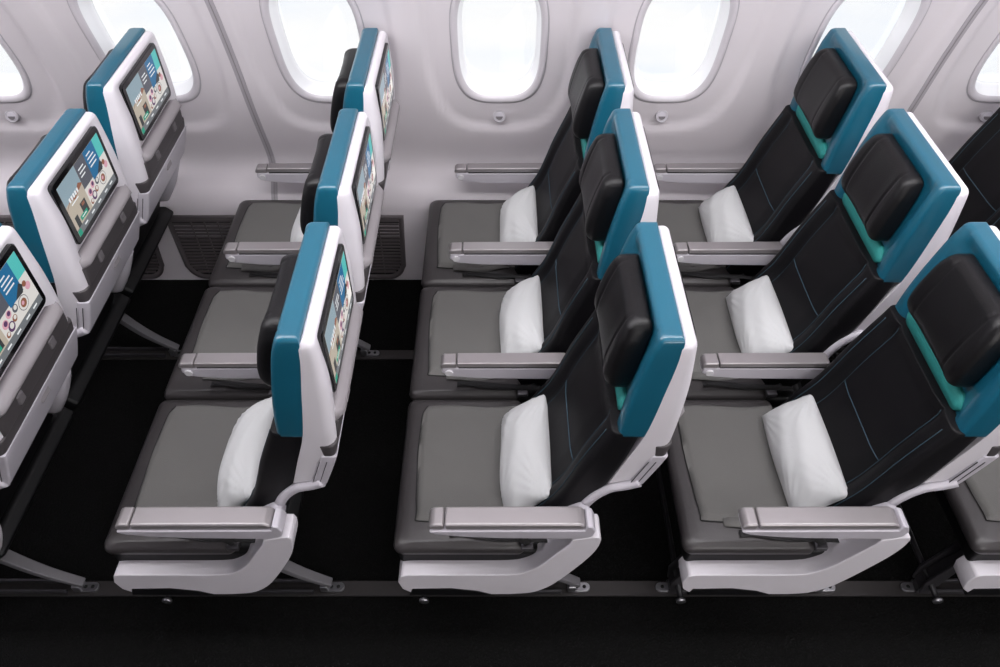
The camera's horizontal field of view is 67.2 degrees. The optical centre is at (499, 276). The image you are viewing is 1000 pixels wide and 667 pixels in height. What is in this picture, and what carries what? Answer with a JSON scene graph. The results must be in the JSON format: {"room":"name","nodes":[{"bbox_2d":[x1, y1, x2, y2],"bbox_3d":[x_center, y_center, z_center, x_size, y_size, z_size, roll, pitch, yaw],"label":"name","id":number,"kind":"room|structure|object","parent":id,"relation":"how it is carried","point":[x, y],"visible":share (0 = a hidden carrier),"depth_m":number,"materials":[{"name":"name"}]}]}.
{"room":"aircraft cabin","nodes":[
{"label":"aircraft cabin","id":0,"kind":"room"},
{"bbox_2d":[0,280,999,666],"bbox_3d":[0.000,1.618,1.695,6.800,0.050,4.600,0,44,0],"label":"floor","id":1,"kind":"structure","parent":0,"point":[346,528],"depth_m":2.30,"materials":[{"name":"black carpet"}]},
{"bbox_2d":[102,350,841,359],"bbox_3d":[0.000,0.315,3.009,6.800,0.006,0.046,0,44,0],"label":"trim","id":2,"kind":"structure","parent":1,"relation":"on","point":[384,354],"depth_m":3.00,"materials":[{"name":"grey metal"}]},
{"bbox_2d":[83,28,185,356],"bbox_3d":[-1.448,-0.241,2.716,0.693,1.202,0.508,0,44,0],"label":"seat","id":3,"kind":"object","parent":2,"relation":"on","point":[131,93],"visible":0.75,"depth_m":2.42,"materials":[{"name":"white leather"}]},
{"bbox_2d":[209,28,399,356],"bbox_3d":[-0.690,-0.241,2.716,0.693,1.202,0.508,0,44,0],"label":"seat","id":4,"kind":"object","parent":2,"relation":"on","point":[365,81],"visible":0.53,"depth_m":2.46,"materials":[{"name":"plastic"}]},
{"bbox_2d":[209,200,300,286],"bbox_3d":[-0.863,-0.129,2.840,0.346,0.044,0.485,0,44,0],"label":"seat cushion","id":5,"kind":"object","parent":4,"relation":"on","point":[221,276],"depth_m":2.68,"materials":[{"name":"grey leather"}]},
{"bbox_2d":[226,202,300,271],"bbox_3d":[-0.844,-0.156,2.828,0.296,0.016,0.398,0,44,0],"label":"seat cushion","id":6,"kind":"object","parent":4,"relation":"on","point":[262,221],"visible":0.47,"depth_m":2.85,"materials":[{"name":"grey fabric"}]},
{"bbox_2d":[290,207,303,241],"bbox_3d":[-0.685,-0.199,2.766,0.143,0.130,0.330,0,44,0],"label":"pillow","id":7,"kind":"object","parent":6,"relation":"on","point":[297,235],"visible":0.11,"depth_m":2.69,"materials":[{"name":"white fabric"}]},
{"bbox_2d":[421,28,633,287],"bbox_3d":[0.069,-0.241,2.716,0.693,1.202,0.508,0,44,0],"label":"seat","id":8,"kind":"object","parent":2,"relation":"on","point":[601,82],"visible":0.62,"depth_m":2.54,"materials":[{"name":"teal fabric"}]},
{"bbox_2d":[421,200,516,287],"bbox_3d":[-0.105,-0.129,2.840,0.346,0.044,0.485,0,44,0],"label":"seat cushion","id":9,"kind":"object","parent":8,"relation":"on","point":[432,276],"depth_m":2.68,"materials":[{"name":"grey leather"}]},
{"bbox_2d":[437,202,514,271],"bbox_3d":[-0.086,-0.156,2.828,0.296,0.016,0.398,0,44,0],"label":"seat cushion","id":10,"kind":"object","parent":8,"relation":"on","point":[462,222],"visible":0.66,"depth_m":2.84,"materials":[{"name":"grey fabric"}]},
{"bbox_2d":[500,185,537,241],"bbox_3d":[0.073,-0.199,2.766,0.143,0.131,0.330,0,44,0],"label":"pillow","id":11,"kind":"object","parent":10,"relation":"on","point":[518,213],"visible":0.72,"depth_m":2.71,"materials":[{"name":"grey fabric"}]},
{"bbox_2d":[654,28,892,289],"bbox_3d":[0.827,-0.241,2.716,0.693,1.202,0.508,0,44,0],"label":"seat","id":12,"kind":"object","parent":2,"relation":"on","point":[841,93],"visible":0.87,"depth_m":2.51,"materials":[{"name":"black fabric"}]},
{"bbox_2d":[657,202,726,271],"bbox_3d":[0.672,-0.156,2.828,0.296,0.016,0.398,0,44,0],"label":"blanket","id":13,"kind":"object","parent":12,"relation":"on","point":[683,221],"visible":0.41,"depth_m":2.86,"materials":[{"name":"grey fabric"}]},
{"bbox_2d":[698,186,753,241],"bbox_3d":[0.831,-0.199,2.766,0.143,0.130,0.330,0,44,0],"label":"pillow","id":14,"kind":"object","parent":13,"relation":"on","point":[723,216],"visible":0.78,"depth_m":2.72,"materials":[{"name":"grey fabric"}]},
{"bbox_2d":[659,200,730,286],"bbox_3d":[0.653,-0.129,2.840,0.346,0.044,0.485,0,44,0],"label":"seat cushion","id":15,"kind":"object","parent":12,"relation":"on","point":[716,277],"depth_m":2.66,"materials":[{"name":"grey fabric"}]},
{"bbox_2d":[830,107,999,356],"bbox_3d":[1.585,-0.241,2.716,0.693,1.202,0.508,0,44,0],"label":"seat","id":16,"kind":"object","parent":2,"relation":"on","point":[977,162],"visible":0.2,"depth_m":2.67,"materials":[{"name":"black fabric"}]},
{"bbox_2d":[0,581,999,596],"bbox_3d":[0.000,0.967,2.331,6.800,0.006,0.046,0,44,0],"label":"track","id":17,"kind":"structure","parent":1,"relation":"on","point":[107,588],"depth_m":2.32,"materials":[{"name":"grey metal"}]},
{"bbox_2d":[0,223,99,593],"bbox_3d":[-1.448,0.442,2.005,0.693,1.202,0.520,0,44,0],"label":"seat","id":18,"kind":"object","parent":17,"relation":"on","point":[39,343],"visible":1,"depth_m":1.85,"materials":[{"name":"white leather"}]},
{"bbox_2d":[6,108,139,409],"bbox_3d":[-1.448,0.073,2.338,0.693,1.132,0.508,0,44,0],"label":"seat","id":19,"kind":"object","parent":18,"relation":"attached to","point":[70,202],"visible":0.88,"depth_m":2.05,"materials":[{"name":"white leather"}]},
{"bbox_2d":[104,222,362,603],"bbox_3d":[-0.690,0.442,2.005,0.693,1.202,0.520,0,44,0],"label":"seat","id":20,"kind":"object","parent":17,"relation":"on","point":[309,333],"visible":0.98,"depth_m":1.81,"materials":[{"name":"teal fabric"}]},
{"bbox_2d":[104,400,261,553],"bbox_3d":[-0.863,0.550,2.134,0.346,0.044,0.485,0,44,0],"label":"seat cushion","id":21,"kind":"object","parent":20,"relation":"on","point":[115,543],"depth_m":1.97,"materials":[{"name":"grey fabric"}]},
{"bbox_2d":[134,405,249,508],"bbox_3d":[-0.844,0.523,2.122,0.296,0.016,0.398,0,44,0],"label":"blanket","id":22,"kind":"object","parent":20,"relation":"on","point":[182,470],"visible":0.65,"depth_m":2.12,"materials":[{"name":"grey fabric"}]},
{"bbox_2d":[217,397,273,506],"bbox_3d":[-0.685,0.480,2.060,0.146,0.131,0.330,0,44,0],"label":"pillow","id":23,"kind":"object","parent":22,"relation":"on","point":[238,471],"visible":0.67,"depth_m":1.99,"materials":[{"name":"white fabric"}]},
{"bbox_2d":[164,108,384,399],"bbox_3d":[-0.690,0.073,2.338,0.693,1.132,0.508,0,44,0],"label":"seat","id":24,"kind":"object","parent":20,"relation":"attached to","point":[341,189],"visible":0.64,"depth_m":2.04,"materials":[{"name":"teal fabric"}]},
{"bbox_2d":[164,287,273,399],"bbox_3d":[-0.863,0.211,2.487,0.346,0.044,0.485,0,44,0],"label":"seat cushion","id":25,"kind":"object","parent":24,"relation":"on","point":[180,386],"depth_m":2.32,"materials":[{"name":"grey leather"}]},
{"bbox_2d":[192,290,272,380],"bbox_3d":[-0.844,0.184,2.475,0.296,0.016,0.398,0,44,0],"label":"blanket","id":26,"kind":"object","parent":24,"relation":"on","point":[231,323],"visible":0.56,"depth_m":2.49,"materials":[{"name":"grey fabric"}]},
{"bbox_2d":[394,222,696,603],"bbox_3d":[0.069,0.442,2.005,0.693,1.202,0.520,0,44,0],"label":"seat","id":27,"kind":"object","parent":17,"relation":"on","point":[616,398],"visible":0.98,"depth_m":1.82,"materials":[{"name":"teal fabric"}]},
{"bbox_2d":[394,400,522,553],"bbox_3d":[-0.105,0.550,2.134,0.346,0.044,0.485,0,44,0],"label":"seat cushion","id":28,"kind":"object","parent":27,"relation":"on","point":[411,536],"depth_m":1.99,"materials":[{"name":"grey fabric"}]},
{"bbox_2d":[415,405,515,521],"bbox_3d":[-0.086,0.523,2.122,0.296,0.016,0.398,0,44,0],"label":"blanket","id":29,"kind":"object","parent":27,"relation":"on","point":[458,455],"visible":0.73,"depth_m":2.12,"materials":[{"name":"grey fabric"}]},
{"bbox_2d":[500,395,551,506],"bbox_3d":[0.074,0.480,2.059,0.146,0.132,0.330,0,44,0],"label":"pillow","id":30,"kind":"object","parent":29,"relation":"on","point":[525,457],"visible":0.91,"depth_m":2.00,"materials":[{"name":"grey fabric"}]},
{"bbox_2d":[410,108,658,403],"bbox_3d":[0.069,0.073,2.338,0.693,1.132,0.508,0,44,0],"label":"seat","id":31,"kind":"object","parent":27,"relation":"attached to","point":[618,181],"visible":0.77,"depth_m":2.17,"materials":[{"name":"teal fabric"}]},
{"bbox_2d":[410,287,520,400],"bbox_3d":[-0.105,0.211,2.487,0.346,0.044,0.485,0,44,0],"label":"seat cushion","id":32,"kind":"object","parent":31,"relation":"on","point":[423,386],"depth_m":2.33,"materials":[{"name":"grey leather"}]},
{"bbox_2d":[427,290,506,380],"bbox_3d":[-0.086,0.184,2.475,0.296,0.016,0.398,0,44,0],"label":"blanket","id":33,"kind":"object","parent":31,"relation":"on","point":[461,321],"visible":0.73,"depth_m":2.48,"materials":[{"name":"grey fabric"}]},
{"bbox_2d":[499,275,543,352],"bbox_3d":[0.073,0.141,2.413,0.146,0.131,0.330,0,44,0],"label":"pillow","id":34,"kind":"object","parent":33,"relation":"on","point":[521,316],"visible":0.81,"depth_m":2.35,"materials":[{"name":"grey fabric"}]},
{"bbox_2d":[656,222,999,603],"bbox_3d":[0.827,0.442,2.005,0.693,1.202,0.520,0,44,0],"label":"seat","id":35,"kind":"object","parent":17,"relation":"on","point":[910,407],"visible":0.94,"depth_m":1.84,"materials":[{"name":"teal fabric"}]},
{"bbox_2d":[678,405,788,527],"bbox_3d":[0.672,0.523,2.122,0.296,0.016,0.398,0,44,0],"label":"blanket","id":36,"kind":"object","parent":35,"relation":"on","point":[730,465],"visible":0.74,"depth_m":2.12,"materials":[{"name":"grey fabric"}]},
{"bbox_2d":[762,395,846,506],"bbox_3d":[0.831,0.481,2.060,0.144,0.130,0.330,0,44,0],"label":"pillow","id":37,"kind":"object","parent":36,"relation":"on","point":[805,460],"visible":0.98,"depth_m":2.01,"materials":[{"name":"grey fabric"}]},
{"bbox_2d":[666,400,813,553],"bbox_3d":[0.653,0.550,2.134,0.346,0.044,0.485,0,44,0],"label":"seat cushion","id":38,"kind":"object","parent":35,"relation":"on","point":[697,536],"depth_m":1.98,"materials":[{"name":"grey fabric"}]},
{"bbox_2d":[896,481,999,603],"bbox_3d":[1.585,0.442,2.005,0.693,1.202,0.520,0,44,0],"label":"seat","id":39,"kind":"object","parent":17,"relation":"on","point":[976,566],"visible":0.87,"depth_m":2.04,"materials":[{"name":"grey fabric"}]},
{"bbox_2d":[943,481,999,553],"bbox_3d":[1.411,0.550,2.134,0.346,0.044,0.485,0,44,0],"label":"seat cushion","id":40,"kind":"object","parent":39,"relation":"on","point":[981,536],"depth_m":2.00,"materials":[{"name":"grey leather"}]},
{"bbox_2d":[964,452,999,521],"bbox_3d":[1.430,0.523,2.122,0.296,0.016,0.398,0,44,0],"label":"blanket","id":41,"kind":"object","parent":39,"relation":"on","point":[984,485],"visible":0.23,"depth_m":2.05,"materials":[{"name":"grey fabric"}]},
{"bbox_2d":[685,108,968,406],"bbox_3d":[0.827,0.073,2.338,0.693,1.132,0.508,0,44,0],"label":"seat","id":42,"kind":"object","parent":1,"relation":"on","point":[898,199],"visible":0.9,"depth_m":2.13,"materials":[{"name":"teal fabric"}]},
{"bbox_2d":[686,291,740,380],"bbox_3d":[0.672,0.184,2.475,0.296,0.016,0.398,0,44,0],"label":"blanket","id":43,"kind":"object","parent":42,"relation":"on","point":[715,333],"visible":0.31,"depth_m":2.48,"materials":[{"name":"grey fabric"}]},
{"bbox_2d":[726,275,792,352],"bbox_3d":[0.831,0.141,2.413,0.146,0.131,0.330,0,44,0],"label":"pillow","id":44,"kind":"object","parent":43,"relation":"on","point":[759,323],"visible":0.87,"depth_m":2.36,"materials":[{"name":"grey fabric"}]},
{"bbox_2d":[685,287,765,399],"bbox_3d":[0.653,0.211,2.487,0.346,0.044,0.485,0,44,0],"label":"seat cushion","id":45,"kind":"object","parent":42,"relation":"on","point":[740,388],"depth_m":2.31,"materials":[{"name":"grey leather"}]},
{"bbox_2d":[0,0,999,279],"bbox_3d":[0.000,-0.544,2.248,6.677,2.300,0.994,0,44,0],"label":"wall","id":46,"kind":"structure","parent":0,"point":[439,128],"depth_m":2.75,"materials":[{"name":"white plastic"}]},
{"bbox_2d":[0,215,13,227],"bbox_3d":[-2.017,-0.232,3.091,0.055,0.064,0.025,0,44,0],"label":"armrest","id":47,"kind":"object","parent":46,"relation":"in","point":[5,220],"depth_m":3.09,"materials":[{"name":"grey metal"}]},
{"bbox_2d":[5,111,20,122],"bbox_3d":[-1.821,-0.600,2.818,0.047,0.050,0.031,0,44,0],"label":"button","id":48,"kind":"object","parent":46,"relation":"attached to","point":[11,116],"visible":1,"depth_m":2.81,"materials":[{"name":"grey plastic"}]},
{"bbox_2d":[0,34,31,102],"bbox_3d":[-1.821,-0.801,2.550,0.358,0.564,0.235,0,44,0],"label":"window","id":49,"kind":"structure","parent":46,"relation":"in","point":[19,91],"depth_m":2.73,"materials":[{"name":"grey plastic"}]},
{"bbox_2d":[66,0,200,102],"bbox_3d":[-1.214,-0.801,2.550,0.358,0.564,0.235,0,44,0],"label":"window","id":50,"kind":"structure","parent":46,"relation":"in","point":[84,12],"depth_m":2.53,"materials":[{"name":"grey plastic"}]},
{"bbox_2d":[142,246,163,278],"bbox_3d":[-1.504,-0.066,3.251,0.128,0.188,0.025,0,44,0],"label":"air vent","id":51,"kind":"object","parent":46,"relation":"in","point":[155,269],"depth_m":3.27,"materials":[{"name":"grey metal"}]},
{"bbox_2d":[168,215,234,278],"bbox_3d":[-1.219,-0.127,3.193,0.286,0.356,0.025,0,44,0],"label":"air vent","id":52,"kind":"object","parent":46,"relation":"in","point":[199,255],"depth_m":3.16,"materials":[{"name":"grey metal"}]},
{"bbox_2d":[204,0,277,199],"bbox_3d":[-0.910,-0.553,2.242,0.026,2.280,1.001,0,44,0],"label":"trim","id":53,"kind":"structure","parent":46,"relation":"attached to","point":[206,1],"depth_m":2.66,"materials":[{"name":"grey plastic"}]},
{"bbox_2d":[259,0,364,102],"bbox_3d":[-0.607,-0.801,2.550,0.358,0.564,0.235,0,44,0],"label":"window","id":54,"kind":"structure","parent":46,"relation":"in","point":[310,89],"depth_m":2.61,"materials":[{"name":"grey plastic"}]},
{"bbox_2d":[369,215,405,278],"bbox_3d":[-0.480,-0.127,3.193,0.181,0.356,0.025,0,44,0],"label":"air vent","id":55,"kind":"object","parent":46,"relation":"in","point":[389,258],"depth_m":3.21,"materials":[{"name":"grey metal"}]},
{"bbox_2d":[449,0,549,102],"bbox_3d":[0.000,-0.801,2.550,0.358,0.564,0.235,0,44,0],"label":"window","id":56,"kind":"structure","parent":46,"relation":"in","point":[522,89],"depth_m":2.66,"materials":[{"name":"grey plastic"}]},
{"bbox_2d":[493,111,505,122],"bbox_3d":[0.000,-0.600,2.818,0.047,0.050,0.031,0,44,0],"label":"button","id":57,"kind":"object","parent":46,"relation":"attached to","point":[498,116],"visible":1,"depth_m":2.81,"materials":[{"name":"grey plastic"}]},
{"bbox_2d":[655,111,667,122],"bbox_3d":[0.607,-0.600,2.818,0.047,0.050,0.031,0,44,0],"label":"button","id":58,"kind":"object","parent":46,"relation":"attached to","point":[660,116],"visible":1,"depth_m":2.81,"materials":[{"name":"grey plastic"}]},
{"bbox_2d":[627,0,739,102],"bbox_3d":[0.607,-0.801,2.550,0.358,0.564,0.235,0,44,0],"label":"window","id":59,"kind":"structure","parent":46,"relation":"in","point":[692,87],"depth_m":2.65,"materials":[{"name":"grey plastic"}]},
{"bbox_2d":[798,0,931,79],"bbox_3d":[1.214,-0.801,2.550,0.358,0.564,0.235,0,44,0],"label":"window","id":60,"kind":"structure","parent":46,"relation":"in","point":[913,13],"depth_m":2.52,"materials":[{"name":"grey plastic"}]},
{"bbox_2d":[907,0,988,112],"bbox_3d":[1.518,-0.553,2.242,0.026,2.280,1.001,0,44,0],"label":"trim","id":61,"kind":"structure","parent":46,"relation":"attached to","point":[980,1],"depth_m":2.55,"materials":[{"name":"grey plastic"}]},
{"bbox_2d":[966,32,999,102],"bbox_3d":[1.821,-0.801,2.550,0.358,0.564,0.235,0,44,0],"label":"window","id":62,"kind":"structure","parent":46,"relation":"in","point":[979,91],"depth_m":2.73,"materials":[{"name":"grey plastic"}]},
{"bbox_2d":[978,111,993,122],"bbox_3d":[1.821,-0.600,2.818,0.047,0.050,0.031,0,44,0],"label":"button","id":63,"kind":"object","parent":46,"relation":"attached to","point":[984,116],"visible":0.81,"depth_m":2.81,"materials":[{"name":"grey plastic"}]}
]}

